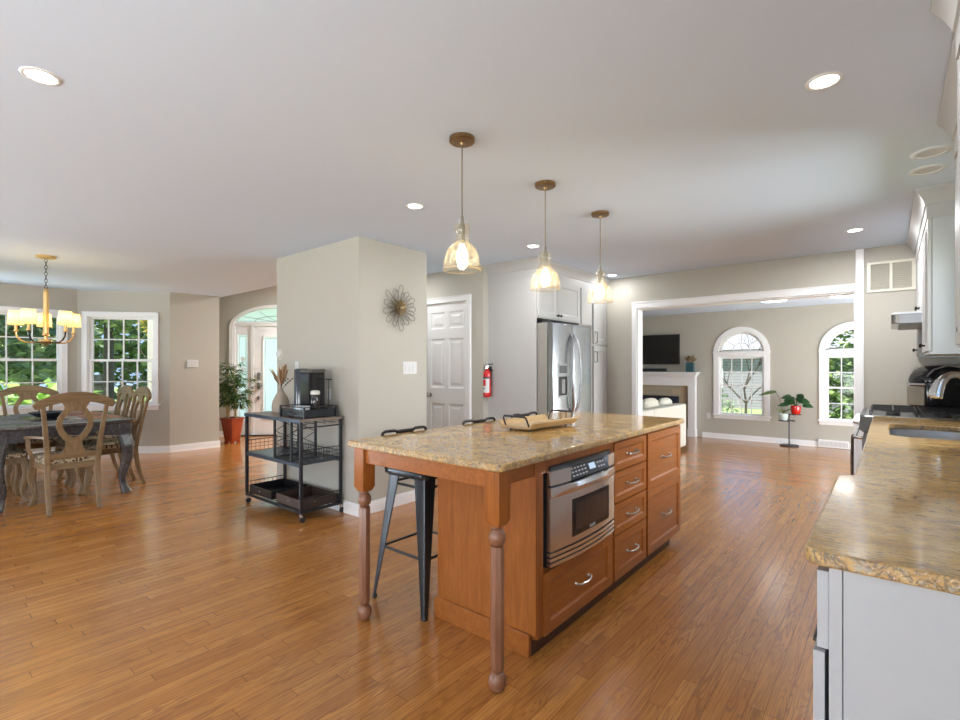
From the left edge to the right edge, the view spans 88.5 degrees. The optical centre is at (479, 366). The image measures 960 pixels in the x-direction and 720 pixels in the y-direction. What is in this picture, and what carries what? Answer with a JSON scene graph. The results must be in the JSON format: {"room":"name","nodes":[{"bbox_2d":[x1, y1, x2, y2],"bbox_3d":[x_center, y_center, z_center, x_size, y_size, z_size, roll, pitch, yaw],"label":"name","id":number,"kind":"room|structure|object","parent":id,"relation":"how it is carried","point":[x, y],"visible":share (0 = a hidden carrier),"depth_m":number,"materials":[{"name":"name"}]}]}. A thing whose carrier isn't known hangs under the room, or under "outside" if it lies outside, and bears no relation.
{"room":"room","nodes":[
{"label":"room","id":0,"kind":"room"},
{"bbox_2d":[0,283,76,451],"bbox_3d":[-6.513,0.080,6.754,0.130,2.440,1.540,0,0,40],"label":"wall","id":1,"kind":"structure","parent":0,"point":[11,295],"depth_m":7.09,"materials":[{"name":"beige paint"}]},
{"bbox_2d":[0,306,67,414],"bbox_3d":[-6.484,-0.087,6.750,0.180,1.475,1.320,0,0,40],"label":"window","id":2,"kind":"structure","parent":1,"relation":"in","point":[61,349],"depth_m":7.08,"materials":[{"name":"white"}]},
{"bbox_2d":[77,290,169,445],"bbox_3d":[-5.354,0.080,7.467,1.268,2.440,0.130,0,0,-9],"label":"wall","id":3,"kind":"structure","parent":0,"point":[155,431],"depth_m":7.46,"materials":[{"name":"beige paint"}]},
{"bbox_2d":[81,311,159,410],"bbox_3d":[-5.389,-0.087,7.436,1.080,1.475,0.180,0,0,-9],"label":"window","id":4,"kind":"structure","parent":3,"relation":"in","point":[87,317],"depth_m":7.40,"materials":[{"name":"white"}]},
{"bbox_2d":[117,446,169,453],"bbox_3d":[-5.343,1.248,7.390,1.268,0.105,0.026,0,0,-9],"label":"baseboard","id":5,"kind":"structure","parent":3,"relation":"attached to","point":[141,449],"depth_m":7.45,"materials":[{"name":"white"}]},
{"bbox_2d":[147,320,152,401],"bbox_3d":[-5.233,-0.200,8.564,2.209,3.000,0.100,0,0,34],"label":"wall","id":6,"kind":"structure","parent":0,"point":[149,322],"depth_m":9.10,"materials":[{"name":"beige paint"}]},
{"bbox_2d":[170,292,218,444],"bbox_3d":[-4.527,0.080,7.801,0.130,2.440,0.701,0,0,43],"label":"wall","id":7,"kind":"structure","parent":0,"point":[194,319],"depth_m":7.75,"materials":[{"name":"beige paint"}]},
{"bbox_2d":[170,440,220,452],"bbox_3d":[-4.465,1.248,7.752,0.026,0.105,0.713,0,0,43],"label":"baseboard","id":8,"kind":"structure","parent":7,"relation":"attached to","point":[212,444],"depth_m":7.73,"materials":[{"name":"white"}]},
{"bbox_2d":[219,286,276,430],"bbox_3d":[-3.001,-0.200,9.553,5.501,3.000,0.130,0,0,-9],"label":"wall","id":9,"kind":"structure","parent":0,"point":[230,306],"depth_m":9.21,"materials":[{"name":"beige paint"}]},
{"bbox_2d":[229,305,276,434],"bbox_3d":[-3.818,0.060,9.373,1.754,2.480,0.140,0,0,-9],"label":"door","id":10,"kind":"structure","parent":9,"relation":"in","point":[253,337],"depth_m":9.31,"materials":[{"name":"white"}]},
{"bbox_2d":[277,236,426,503],"bbox_3d":[-1.032,0.080,5.424,1.405,2.440,1.770,0,0,40],"label":"wall","id":11,"kind":"structure","parent":0,"point":[331,317],"depth_m":4.59,"materials":[{"name":"beige paint"}]},
{"bbox_2d":[322,490,414,516],"bbox_3d":[-1.335,1.248,5.047,1.421,0.105,0.836,0,0,40],"label":"baseboard","id":12,"kind":"structure","parent":11,"relation":"attached to","point":[351,508],"depth_m":4.46,"materials":[{"name":"white"}]},
{"bbox_2d":[383,285,415,330],"bbox_3d":[-0.738,-0.552,4.597,0.098,0.437,0.400,0,0,40],"label":"wall art","id":13,"kind":"object","parent":11,"relation":"attached to","point":[399,307],"visible":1,"depth_m":4.60,"materials":[{"name":"brown"}]},
{"bbox_2d":[403,362,416,373],"bbox_3d":[-0.673,0.008,4.749,0.010,0.120,0.175,0,0,40],"label":"light switch","id":14,"kind":"object","parent":11,"relation":"attached to","point":[408,367],"visible":1,"depth_m":4.74,"materials":[{"name":"white plastic"}]},
{"bbox_2d":[0,436,830,719],"bbox_3d":[-3.167,1.400,3.959,11.270,0.200,14.350,0,0,40],"label":"floor","id":15,"kind":"structure","parent":0,"point":[179,596],"depth_m":2.55,"materials":[{"name":"brown wood"}]},
{"bbox_2d":[5,444,16,492],"bbox_3d":[-5.177,0.766,5.036,0.590,1.091,0.662,0,0,40],"label":"dining chair","id":16,"kind":"object","parent":15,"relation":"on","point":[9,468],"visible":0.45,"depth_m":5.35,"materials":[{"name":"brown wood"}]},
{"bbox_2d":[5,447,29,501],"bbox_3d":[-4.731,0.766,4.666,0.590,1.091,0.662,0,0,40],"label":"dining chair","id":17,"kind":"object","parent":15,"relation":"on","point":[17,456],"visible":0.89,"depth_m":4.74,"materials":[{"name":"brown wood"}]},
{"bbox_2d":[6,447,27,458],"bbox_3d":[-4.685,0.832,4.721,0.465,0.067,0.482,0,0,40],"label":"seat cushion","id":18,"kind":"object","parent":17,"relation":"on","point":[13,452],"depth_m":4.72,"materials":[{"name":"fabric"}]},
{"bbox_2d":[0,385,63,477],"bbox_3d":[-5.262,0.766,5.794,0.662,1.091,0.590,0,0,40],"label":"armchair","id":19,"kind":"object","parent":15,"relation":"on","point":[25,392],"visible":0.25,"depth_m":5.89,"materials":[{"name":"brown wood"}]},
{"bbox_2d":[15,437,60,444],"bbox_3d":[-5.207,0.832,5.749,0.482,0.067,0.465,0,0,40],"label":"seat cushion","id":20,"kind":"object","parent":19,"relation":"on","point":[52,441],"depth_m":5.62,"materials":[{"name":"fabric"}]},
{"bbox_2d":[0,411,135,513],"bbox_3d":[-4.536,0.928,5.206,1.690,0.781,1.180,0,0,40],"label":"dining table","id":21,"kind":"object","parent":15,"relation":"on","point":[13,433],"visible":0.74,"depth_m":4.87,"materials":[{"name":"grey wood"}]},
{"bbox_2d":[0,420,32,424],"bbox_3d":[-4.554,0.536,4.753,0.440,0.004,0.310,0,0,40],"label":"placemat","id":22,"kind":"object","parent":21,"relation":"on","point":[9,422],"visible":0.97,"depth_m":4.74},
{"bbox_2d":[28,410,62,418],"bbox_3d":[-4.531,0.504,5.188,0.340,0.068,0.340,0,0,40],"label":"bowl","id":23,"kind":"object","parent":21,"relation":"on","point":[54,413],"visible":0.61,"depth_m":5.12,"materials":[{"name":"black"}]},
{"bbox_2d":[31,419,86,424],"bbox_3d":[-4.101,0.536,4.845,0.310,0.004,0.440,0,0,40],"label":"placemat","id":24,"kind":"object","parent":21,"relation":"on","point":[71,420],"visible":0.66,"depth_m":4.83,"materials":[{"name":"fabric"}]},
{"bbox_2d":[23,392,115,516],"bbox_3d":[-3.843,0.766,4.602,0.662,1.091,0.590,0,0,40],"label":"armchair","id":25,"kind":"object","parent":15,"relation":"on","point":[74,455],"visible":1,"depth_m":4.46,"materials":[{"name":"brown wood"}]},
{"bbox_2d":[29,448,94,463],"bbox_3d":[-3.898,0.832,4.647,0.482,0.067,0.465,0,0,40],"label":"seat cushion","id":26,"kind":"object","parent":25,"relation":"on","point":[36,458],"depth_m":4.51,"materials":[{"name":"fabric"}]},
{"bbox_2d":[55,385,133,484],"bbox_3d":[-4.509,0.766,5.779,0.590,1.091,0.662,0,0,40],"label":"dining chair","id":27,"kind":"object","parent":15,"relation":"on","point":[125,390],"visible":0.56,"depth_m":5.84,"materials":[{"name":"brown wood"}]},
{"bbox_2d":[57,435,116,444],"bbox_3d":[-4.554,0.832,5.724,0.465,0.067,0.482,0,0,40],"label":"seat cushion","id":28,"kind":"object","parent":27,"relation":"on","point":[60,441],"depth_m":5.63,"materials":[{"name":"fabric"}]},
{"bbox_2d":[68,386,151,494],"bbox_3d":[-4.047,0.766,5.396,0.590,1.091,0.662,0,0,40],"label":"dining chair","id":29,"kind":"object","parent":15,"relation":"on","point":[109,446],"visible":0.71,"depth_m":5.43,"materials":[{"name":"brown wood"}]},
{"bbox_2d":[83,438,119,449],"bbox_3d":[-4.093,0.832,5.341,0.465,0.067,0.482,0,0,40],"label":"seat cushion","id":30,"kind":"object","parent":29,"relation":"on","point":[108,444],"depth_m":5.23,"materials":[{"name":"fabric"}]},
{"bbox_2d":[219,360,256,443],"bbox_3d":[-4.209,0.593,8.461,0.860,1.415,0.712,0,0,20],"label":"potted plant","id":31,"kind":"object","parent":15,"relation":"on","point":[231,426],"visible":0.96,"depth_m":8.39,"materials":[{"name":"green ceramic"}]},
{"bbox_2d":[220,416,244,443],"bbox_3d":[-4.254,1.083,8.467,0.355,0.435,0.355,0,0,40],"label":"pot","id":32,"kind":"object","parent":31,"relation":"attached to","point":[231,426],"depth_m":8.38,"materials":[{"name":"orange ceramic"}]},
{"bbox_2d":[244,404,343,522],"bbox_3d":[-1.723,0.819,4.557,1.012,0.961,0.442,0,0,40],"label":"bar cart","id":33,"kind":"object","parent":15,"relation":"on","point":[298,457],"depth_m":4.38,"materials":[{"name":"black metal"}]},
{"bbox_2d":[250,478,306,499],"bbox_3d":[-1.927,1.161,4.704,0.426,0.078,0.360,0,0,40],"label":"bin","id":34,"kind":"object","parent":33,"relation":"in","point":[268,489],"visible":0.64,"depth_m":4.79,"materials":[{"name":"black"}]},
{"bbox_2d":[268,364,292,412],"bbox_3d":[-1.922,0.196,4.749,0.235,0.484,0.212,0,0,40],"label":"flower vase","id":35,"kind":"object","parent":33,"relation":"on","point":[280,398],"visible":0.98,"depth_m":4.74,"materials":[{"name":"beige ceramic"}]},
{"bbox_2d":[246,447,338,467],"bbox_3d":[-1.736,0.823,4.556,0.960,0.030,0.410,0,0,40],"label":"shelf","id":36,"kind":"object","parent":33,"relation":"attached to","point":[283,457],"depth_m":4.45,"materials":[{"name":"grey metal"}]},
{"bbox_2d":[276,486,335,509],"bbox_3d":[-1.542,1.161,4.385,0.426,0.078,0.360,0,0,40],"label":"bin","id":37,"kind":"object","parent":33,"relation":"in","point":[290,498],"visible":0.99,"depth_m":4.37,"materials":[{"name":"brown"}]},
{"bbox_2d":[294,368,324,407],"bbox_3d":[-1.563,0.190,4.480,0.317,0.352,0.180,0,0,40],"label":"coffee maker","id":38,"kind":"object","parent":33,"relation":"on","point":[306,380],"visible":0.84,"depth_m":4.41,"materials":[{"name":"black plastic"}]},
{"bbox_2d":[310,390,319,408],"bbox_3d":[-1.442,0.284,4.315,0.080,0.162,0.080,0,0,40],"label":"canister","id":39,"kind":"object","parent":33,"relation":"on","point":[315,397],"visible":1,"depth_m":4.28,"materials":[{"name":"grey"}]},
{"bbox_2d":[372,425,437,621],"bbox_3d":[-0.312,0.830,2.812,0.432,0.941,0.430,0,0,40],"label":"bar stool","id":40,"kind":"object","parent":15,"relation":"on","point":[425,486],"visible":0.55,"depth_m":2.62,"materials":[{"name":"grey"}]},
{"bbox_2d":[462,417,495,424],"bbox_3d":[0.129,0.830,3.343,0.432,0.941,0.430,0,0,40],"label":"bar stool","id":41,"kind":"object","parent":15,"relation":"on","point":[486,418],"visible":0.15,"depth_m":3.44,"materials":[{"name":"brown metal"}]},
{"bbox_2d":[354,424,680,692],"bbox_3d":[0.451,0.858,3.090,0.986,0.885,2.267,0,0,40],"label":"kitchen island","id":42,"kind":"object","parent":15,"relation":"on","point":[494,585],"depth_m":2.43,"materials":[{"name":"brown wood"}]},
{"bbox_2d":[348,411,683,471],"bbox_3d":[0.414,0.399,3.119,1.015,0.032,2.270,0,0,40],"label":"island countertop","id":43,"kind":"structure","parent":42,"relation":"on","point":[488,446],"depth_m":2.60,"materials":[{"name":"stone"}]},
{"bbox_2d":[498,409,578,430],"bbox_3d":[0.379,0.336,3.142,0.274,0.093,0.525,0,0,43],"label":"serving tray","id":44,"kind":"object","parent":43,"relation":"on","point":[529,423],"visible":1,"depth_m":3.09,"materials":[{"name":"brown wood"}]},
{"bbox_2d":[571,460,604,476],"bbox_3d":[0.557,0.512,2.521,0.018,0.040,0.348,0,0,40],"label":"control panel","id":45,"kind":"object","parent":42,"relation":"on","point":[583,468],"depth_m":2.51,"materials":[{"name":"grey"}]},
{"bbox_2d":[485,256,610,420],"bbox_3d":[0.870,0.081,5.969,0.717,2.439,1.726,0,0,40],"label":"tall cabinet","id":46,"kind":"object","parent":15,"relation":"on","point":[518,300],"visible":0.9,"depth_m":5.40,"materials":[{"name":"grey paint"}]},
{"bbox_2d":[483,363,493,396],"bbox_3d":[0.099,0.148,5.495,0.131,0.374,0.101,0,0,40],"label":"fire extinguisher","id":47,"kind":"object","parent":46,"relation":"attached to","point":[487,376],"visible":1,"depth_m":5.47,"materials":[{"name":"red"}]},
{"bbox_2d":[537,320,590,414],"bbox_3d":[0.745,0.405,5.615,0.856,1.790,0.837,0,0,40],"label":"refrigerator","id":48,"kind":"object","parent":15,"relation":"on","point":[563,350],"visible":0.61,"depth_m":5.20,"materials":[{"name":"grey"}]},
{"bbox_2d":[590,291,606,412],"bbox_3d":[1.288,0.090,6.484,0.704,2.420,0.415,0,0,40],"label":"pantry cabinet","id":49,"kind":"object","parent":15,"relation":"on","point":[599,304],"visible":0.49,"depth_m":6.27,"materials":[{"name":"grey paint"}]},
{"bbox_2d":[813,566,959,719],"bbox_3d":[1.202,0.858,1.179,0.666,0.884,0.850,0,0,40],"label":"base cabinet","id":50,"kind":"object","parent":15,"relation":"on","point":[883,649],"visible":0.64,"depth_m":0.97,"materials":[{"name":"grey paint"}]},
{"bbox_2d":[853,404,959,450],"bbox_3d":[3.507,0.807,4.014,0.726,0.946,0.767,0,0,40],"label":"gas range","id":51,"kind":"object","parent":15,"relation":"on","point":[864,419],"visible":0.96,"depth_m":3.90,"materials":[{"name":"grey"}]},
{"bbox_2d":[850,434,857,474],"bbox_3d":[3.053,0.739,4.022,0.049,0.362,0.160,0,0,40],"label":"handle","id":52,"kind":"object","parent":51,"relation":"hanging from","point":[852,436],"visible":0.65,"depth_m":3.97,"materials":[{"name":"metal"}]},
{"bbox_2d":[864,409,959,419],"bbox_3d":[3.537,0.388,3.989,0.650,0.015,0.767,0,0,40],"label":"cooktop","id":53,"kind":"object","parent":51,"relation":"in","point":[868,415],"depth_m":3.86,"materials":[{"name":"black metal"}]},
{"bbox_3d":[3.913,0.858,4.384,0.585,0.884,0.295,0,0,40],"label":"cabinet","id":54,"kind":"object","parent":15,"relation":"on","visible":0},
{"bbox_3d":[3.910,0.399,4.384,0.610,0.032,0.298,0,0,40],"label":"countertop","id":55,"kind":"structure","parent":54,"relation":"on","visible":0},
{"bbox_2d":[906,365,959,407],"bbox_3d":[3.957,0.182,4.274,0.340,0.402,0.286,0,0,8],"label":"bread box","id":56,"kind":"object","parent":55,"relation":"on","point":[921,379],"visible":0.86,"depth_m":4.18,"materials":[{"name":"black"}]},
{"bbox_2d":[427,265,487,423],"bbox_3d":[-0.419,0.080,5.948,1.260,2.440,0.100,0,0,40],"label":"wall","id":57,"kind":"structure","parent":0,"point":[473,281],"depth_m":5.58,"materials":[{"name":"beige paint"}]},
{"bbox_2d":[427,294,470,429],"bbox_3d":[-0.409,0.234,5.864,0.798,2.133,0.105,0,0,40],"label":"door","id":58,"kind":"structure","parent":57,"relation":"in","point":[448,324],"depth_m":5.86,"materials":[{"name":"white"}]},
{"bbox_2d":[0,0,954,316],"bbox_3d":[-1.097,-1.190,4.159,11.800,0.100,17.300,0,0,40],"label":"ceiling","id":59,"kind":"structure","parent":0,"point":[195,147],"depth_m":2.41,"materials":[{"name":"white paint"}]},
{"bbox_2d":[19,66,61,85],"bbox_3d":[-1.720,-1.137,1.931,0.128,0.005,0.128,0,0,40],"label":"recessed light","id":60,"kind":"object","parent":59,"relation":"in","point":[34,74],"visible":1,"depth_m":1.93,"materials":[{"name":"white"}]},
{"bbox_2d":[7,254,80,345],"bbox_3d":[-4.462,-0.679,5.076,0.569,0.921,0.576,0,0,40],"label":"chandelier","id":61,"kind":"object","parent":59,"relation":"hanging from","point":[66,319],"visible":1,"depth_m":5.01,"materials":[{"name":"gold metal"}]},
{"bbox_2d":[449,132,474,263],"bbox_3d":[-0.089,-0.810,2.456,0.189,0.660,0.189,0,0,40],"label":"pendant lamp","id":62,"kind":"object","parent":59,"relation":"hanging from","point":[461,140],"visible":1,"depth_m":2.44,"materials":[{"name":"gold metal"}]},
{"bbox_2d":[459,215,464,244],"bbox_3d":[-0.089,-0.682,2.456,0.032,0.145,0.032,0,0,40],"label":"socket","id":63,"kind":"object","parent":62,"relation":"attached to","point":[461,226],"depth_m":2.44,"materials":[{"name":"gold metal"}]},
{"bbox_2d":[535,180,555,283],"bbox_3d":[0.406,-0.810,3.065,0.189,0.660,0.189,0,0,-30],"label":"pendant lamp","id":64,"kind":"object","parent":59,"relation":"hanging from","point":[544,185],"visible":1,"depth_m":3.05,"materials":[{"name":"beige"}]},
{"bbox_2d":[543,245,547,268],"bbox_3d":[0.406,-0.682,3.065,0.032,0.145,0.032,0,0,-30],"label":"socket","id":65,"kind":"object","parent":64,"relation":"attached to","point":[545,255],"depth_m":3.05,"materials":[{"name":"gold metal"}]},
{"bbox_2d":[591,210,608,296],"bbox_3d":[0.889,-0.810,3.649,0.189,0.660,0.189,0,0,-10],"label":"pendant lamp","id":66,"kind":"object","parent":59,"relation":"hanging from","point":[600,214],"visible":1,"depth_m":3.63,"materials":[{"name":"beige"}]},
{"bbox_2d":[805,71,843,90],"bbox_3d":[1.372,-1.137,1.965,0.128,0.005,0.128,0,0,40],"label":"recessed light","id":67,"kind":"object","parent":59,"relation":"in","point":[829,79],"visible":1,"depth_m":1.96,"materials":[{"name":"white"}]},
{"bbox_2d":[908,163,947,175],"bbox_3d":[2.585,-1.137,2.846,0.172,0.007,0.172,0,0,40],"label":"recessed light","id":68,"kind":"object","parent":59,"relation":"in","point":[933,168],"visible":1,"depth_m":2.84,"materials":[{"name":"white"}]},
{"bbox_2d":[910,145,953,158],"bbox_3d":[2.393,-1.137,2.615,0.172,0.007,0.172,0,0,40],"label":"recessed light","id":69,"kind":"object","parent":59,"relation":"in","point":[933,151],"visible":1,"depth_m":2.61,"materials":[{"name":"white"}]},
{"bbox_2d":[643,303,853,448],"bbox_3d":[5.622,0.165,9.674,8.300,2.610,0.130,0,0,40],"label":"wall","id":70,"kind":"structure","parent":0,"point":[794,335],"depth_m":9.52,"materials":[{"name":"beige paint"}]},
{"bbox_2d":[643,334,679,363],"bbox_3d":[3.870,-0.383,11.004,1.145,0.645,0.064,0,0,40],"label":"television","id":71,"kind":"object","parent":70,"relation":"attached to","point":[657,349],"visible":0.62,"depth_m":10.86,"materials":[{"name":"black plastic"}]},
{"bbox_2d":[712,327,770,420],"bbox_3d":[5.267,0.122,9.936,1.060,1.865,0.180,0,0,40],"label":"window","id":72,"kind":"structure","parent":70,"relation":"in","point":[764,354],"depth_m":9.92,"materials":[{"name":"white"}]},
{"bbox_2d":[702,432,850,446],"bbox_3d":[6.719,1.417,8.663,5.320,0.105,0.026,0,0,40],"label":"baseboard","id":73,"kind":"structure","parent":70,"relation":"attached to","point":[704,434],"depth_m":9.68,"materials":[{"name":"white"}]},
{"bbox_2d":[818,439,848,448],"bbox_3d":[6.395,1.397,8.919,0.455,0.135,0.041,0,0,40],"label":"air vent","id":74,"kind":"object","parent":70,"relation":"in","point":[821,443],"visible":1,"depth_m":8.90,"materials":[{"name":"white"}]},
{"bbox_2d":[818,321,853,425],"bbox_3d":[6.664,0.122,8.777,1.070,1.865,0.180,0,0,40],"label":"window","id":75,"kind":"structure","parent":70,"relation":"in","point":[825,353],"depth_m":8.99,"materials":[{"name":"white"}]},
{"bbox_2d":[681,436,849,489],"bbox_3d":[4.083,1.495,7.819,8.500,0.050,5.050,0,0,40],"label":"floor","id":76,"kind":"structure","parent":0,"point":[806,466],"depth_m":7.59,"materials":[{"name":"brown wood"}]},
{"bbox_2d":[643,395,678,403],"bbox_3d":[3.715,1.045,10.821,1.320,0.850,0.180,0,0,40],"label":"fire screen","id":77,"kind":"object","parent":76,"relation":"on","point":[675,399],"visible":0.19,"depth_m":10.59,"materials":[{"name":"black"}]},
{"bbox_2d":[643,403,685,446],"bbox_3d":[2.609,1.058,8.211,0.970,0.825,2.070,0,0,40],"label":"sofa","id":78,"kind":"object","parent":76,"relation":"on","point":[676,410],"visible":0.16,"depth_m":8.21,"materials":[{"name":"beige fabric"}]},
{"bbox_2d":[643,398,658,408],"bbox_3d":[2.785,0.720,8.149,0.217,0.416,0.620,0,0,41],"label":"sofa cushion","id":79,"kind":"object","parent":78,"relation":"on","point":[648,402],"visible":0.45,"depth_m":7.99,"materials":[{"name":"fabric"}]},
{"bbox_2d":[643,372,699,436],"bbox_3d":[3.799,0.787,10.930,1.990,1.365,0.245,0,0,40],"label":"fireplace","id":80,"kind":"object","parent":76,"relation":"on","point":[683,385],"visible":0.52,"depth_m":10.54,"materials":[{"name":"white"}]},
{"bbox_2d":[643,372,699,376],"bbox_3d":[3.799,0.152,10.930,1.990,0.095,0.245,0,0,40],"label":"mantel shelf","id":81,"kind":"object","parent":80,"relation":"attached to","point":[645,374],"depth_m":10.59,"materials":[{"name":"white"}]},
{"bbox_2d":[684,354,696,371],"bbox_3d":[4.426,-0.090,10.374,0.281,0.390,0.245,0,0,40],"label":"vase","id":82,"kind":"object","parent":80,"relation":"on","point":[690,365],"visible":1,"depth_m":10.33,"materials":[{"name":"teal glass"}]},
{"bbox_2d":[778,414,800,446],"bbox_3d":[5.761,1.170,9.169,0.360,0.600,0.320,0,0,40],"label":"plant stand","id":83,"kind":"object","parent":76,"relation":"on","point":[788,420],"visible":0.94,"depth_m":9.17,"materials":[{"name":"black metal"}]},
{"bbox_2d":[759,390,791,420],"bbox_3d":[5.550,0.719,9.271,0.536,0.557,0.174,0,0,33],"label":"potted cutting","id":84,"kind":"object","parent":83,"relation":"on","point":[782,416],"visible":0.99,"depth_m":9.20,"materials":[{"name":"white"}]},
{"bbox_2d":[778,394,812,413],"bbox_3d":[5.804,0.683,9.067,0.558,0.387,0.324,0,0,40],"label":"monstera","id":85,"kind":"object","parent":83,"relation":"on","point":[788,399],"visible":1,"depth_m":9.06,"materials":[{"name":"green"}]},
{"bbox_2d":[790,405,800,413],"bbox_3d":[5.847,0.797,9.130,0.172,0.160,0.172,0,0,40],"label":"pot","id":86,"kind":"object","parent":83,"relation":"on","point":[796,409],"depth_m":9.07,"materials":[{"name":"red"}]},
{"bbox_2d":[606,244,959,414],"bbox_3d":[2.468,0.180,5.872,8.300,2.640,0.130,0,0,40],"label":"wall","id":87,"kind":"structure","parent":0,"point":[889,357],"depth_m":5.06,"materials":[{"name":"beige paint"}]},
{"bbox_2d":[631,283,854,474],"bbox_3d":[2.832,0.329,5.566,2.250,2.282,0.176,0,0,40],"label":"trim","id":88,"kind":"structure","parent":87,"relation":"attached to","point":[848,289],"depth_m":5.70,"materials":[{"name":"white"}]},
{"bbox_2d":[855,248,863,472],"bbox_3d":[3.673,0.080,4.768,0.065,2.440,0.030,0,0,40],"label":"trim","id":89,"kind":"structure","parent":87,"relation":"attached to","point":[859,253],"depth_m":4.76,"materials":[{"name":"white"}]},
{"bbox_2d":[867,258,915,292],"bbox_3d":[3.854,-0.855,4.625,0.353,0.286,0.017,0,0,40],"label":"air vent","id":90,"kind":"object","parent":87,"relation":"in","point":[910,270],"visible":0.89,"depth_m":4.62,"materials":[{"name":"white metal"}]},
{"bbox_3d":[0.460,0.080,-0.362,0.130,2.440,12.030,0,0,40],"label":"wall","id":91,"kind":"structure","parent":0,"visible":0},
{"bbox_2d":[914,242,921,310],"bbox_3d":[3.657,-0.763,3.889,0.347,0.713,0.767,0,0,40],"label":"upper cabinet","id":92,"kind":"object","parent":91,"relation":"attached to","point":[918,307],"visible":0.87,"depth_m":3.99,"materials":[{"name":"grey paint"}]},
{"bbox_2d":[891,311,921,329],"bbox_3d":[3.600,-0.371,3.937,0.487,0.098,0.767,0,0,40],"label":"range hood","id":93,"kind":"object","parent":92,"relation":"attached to","point":[912,320],"visible":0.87,"depth_m":3.76,"materials":[{"name":"silver metal"}]},
{"bbox_2d":[907,181,959,355],"bbox_3d":[3.501,-0.611,3.726,0.379,1.057,1.834,0,0,40],"label":"upper cabinet","id":94,"kind":"object","parent":91,"relation":"attached to","point":[932,219],"visible":0.99,"depth_m":3.12,"materials":[{"name":"grey paint"}]},
{"bbox_2d":[912,261,959,357],"bbox_3d":[4.003,-0.601,4.306,0.347,1.038,0.296,0,0,40],"label":"upper cabinet","id":95,"kind":"object","parent":91,"relation":"attached to","point":[919,354],"visible":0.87,"depth_m":4.28,"materials":[{"name":"grey paint"}]},
{"bbox_2d":[930,0,959,333],"bbox_3d":[1.207,-0.611,0.980,0.404,1.057,1.250,0,0,40],"label":"upper cabinet","id":96,"kind":"object","parent":91,"relation":"attached to","point":[948,11],"visible":1,"depth_m":1.51,"materials":[{"name":"grey paint"}]},
{"bbox_2d":[937,33,959,348],"bbox_3d":[1.954,-0.611,1.826,0.334,1.057,0.995,0,0,40],"label":"upper cabinet","id":97,"kind":"object","parent":91,"relation":"attached to","point":[947,115],"visible":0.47,"depth_m":2.12,"materials":[{"name":"grey paint"}]},
{"bbox_3d":[2.417,0.858,2.575,0.577,0.884,2.810,0,0,40],"label":"cabinet","id":98,"kind":"object","parent":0,"visible":0},
{"bbox_2d":[805,416,959,594],"bbox_3d":[2.116,0.399,2.256,0.655,0.032,3.695,0,0,40],"label":"countertop","id":99,"kind":"structure","parent":98,"relation":"on","point":[896,519],"depth_m":1.30,"materials":[{"name":"stone"}]},
{"bbox_2d":[889,429,959,440],"bbox_3d":[2.680,0.510,2.929,0.397,0.190,0.802,0,0,40],"label":"sink","id":100,"kind":"object","parent":99,"relation":"in","point":[944,435],"visible":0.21,"depth_m":3.23,"materials":[{"name":"silver metal"}]},
{"bbox_2d":[927,372,959,398],"bbox_3d":[3.046,0.206,3.145,0.339,0.354,0.098,0,0,10],"label":"kitchen faucet","id":101,"kind":"object","parent":99,"relation":"on","point":[937,389],"visible":1,"depth_m":3.14,"materials":[{"name":"silver metal"}]},
{"label":"outside","id":102,"kind":"structure","parent":0,"visible":0},
{"bbox_2d":[1,387,852,418],"bbox_3d":[9.577,2.100,11.544,120.000,0.100,110.000,0,0,40],"label":"ground","id":103,"kind":"structure","parent":102,"point":[754,411],"depth_m":23.78,"materials":[{"name":"plant"}]},
{"bbox_2d":[0,378,99,405],"bbox_3d":[-7.864,1.106,8.209,2.064,2.222,3.140,0,0,40],"label":"shrub","id":104,"kind":"object","parent":103,"relation":"on","point":[40,396],"visible":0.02,"depth_m":8.31,"materials":[{"name":"green plant"}]},
{"bbox_2d":[0,314,102,386],"bbox_3d":[-11.658,-1.529,10.300,4.647,7.163,5.788,0,0,36],"label":"tree","id":105,"kind":"object","parent":103,"relation":"on","point":[16,370],"visible":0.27,"depth_m":10.56,"materials":[{"name":"green plant"}]},
{"bbox_2d":[0,319,146,397],"bbox_3d":[-21.707,-3.345,36.812,8.144,12.096,25.308,0,0,38],"label":"tree","id":106,"kind":"object","parent":103,"relation":"on","point":[131,348],"visible":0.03,"depth_m":32.40,"materials":[{"name":"green plant"}]},
{"bbox_2d":[94,375,102,394],"bbox_3d":[-15.213,1.150,19.142,0.175,1.800,1.400,0,0,25],"label":"fence","id":107,"kind":"object","parent":103,"relation":"on","point":[97,385],"visible":0.07,"depth_m":19.52,"materials":[{"name":"wood"}]},
{"bbox_2d":[94,319,146,398],"bbox_3d":[-11.687,-1.947,16.262,5.550,7.998,5.741,0,0,44],"label":"tree","id":108,"kind":"object","parent":103,"relation":"on","point":[114,325],"visible":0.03,"depth_m":15.93,"materials":[{"name":"green plant"}]},
{"bbox_2d":[722,389,740,412],"bbox_3d":[7.139,1.237,16.441,2.996,1.640,1.695,0,0,40],"label":"shrub","id":109,"kind":"object","parent":103,"relation":"on","point":[723,395],"visible":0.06,"depth_m":15.73,"materials":[{"name":"green plant"}]},
{"bbox_2d":[722,335,761,413],"bbox_3d":[6.811,0.444,12.534,2.358,3.225,1.440,0,0,11],"label":"bare tree","id":110,"kind":"object","parent":103,"relation":"on","point":[759,363],"visible":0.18,"depth_m":12.81,"materials":[{"name":"brown plant"}]},
{"bbox_2d":[722,331,853,412],"bbox_3d":[12.998,0.125,28.197,18.800,3.850,7.000,0,0,40],"label":"neighbor house","id":111,"kind":"structure","parent":103,"relation":"on","point":[736,376],"depth_m":24.33,"materials":[{"name":"white"}]},
{"bbox_2d":[829,330,853,418],"bbox_3d":[9.576,-0.931,12.401,3.582,5.967,2.710,0,0,34],"label":"tree","id":112,"kind":"object","parent":103,"relation":"on","point":[834,378],"visible":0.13,"depth_m":12.01,"materials":[{"name":"green plant"}]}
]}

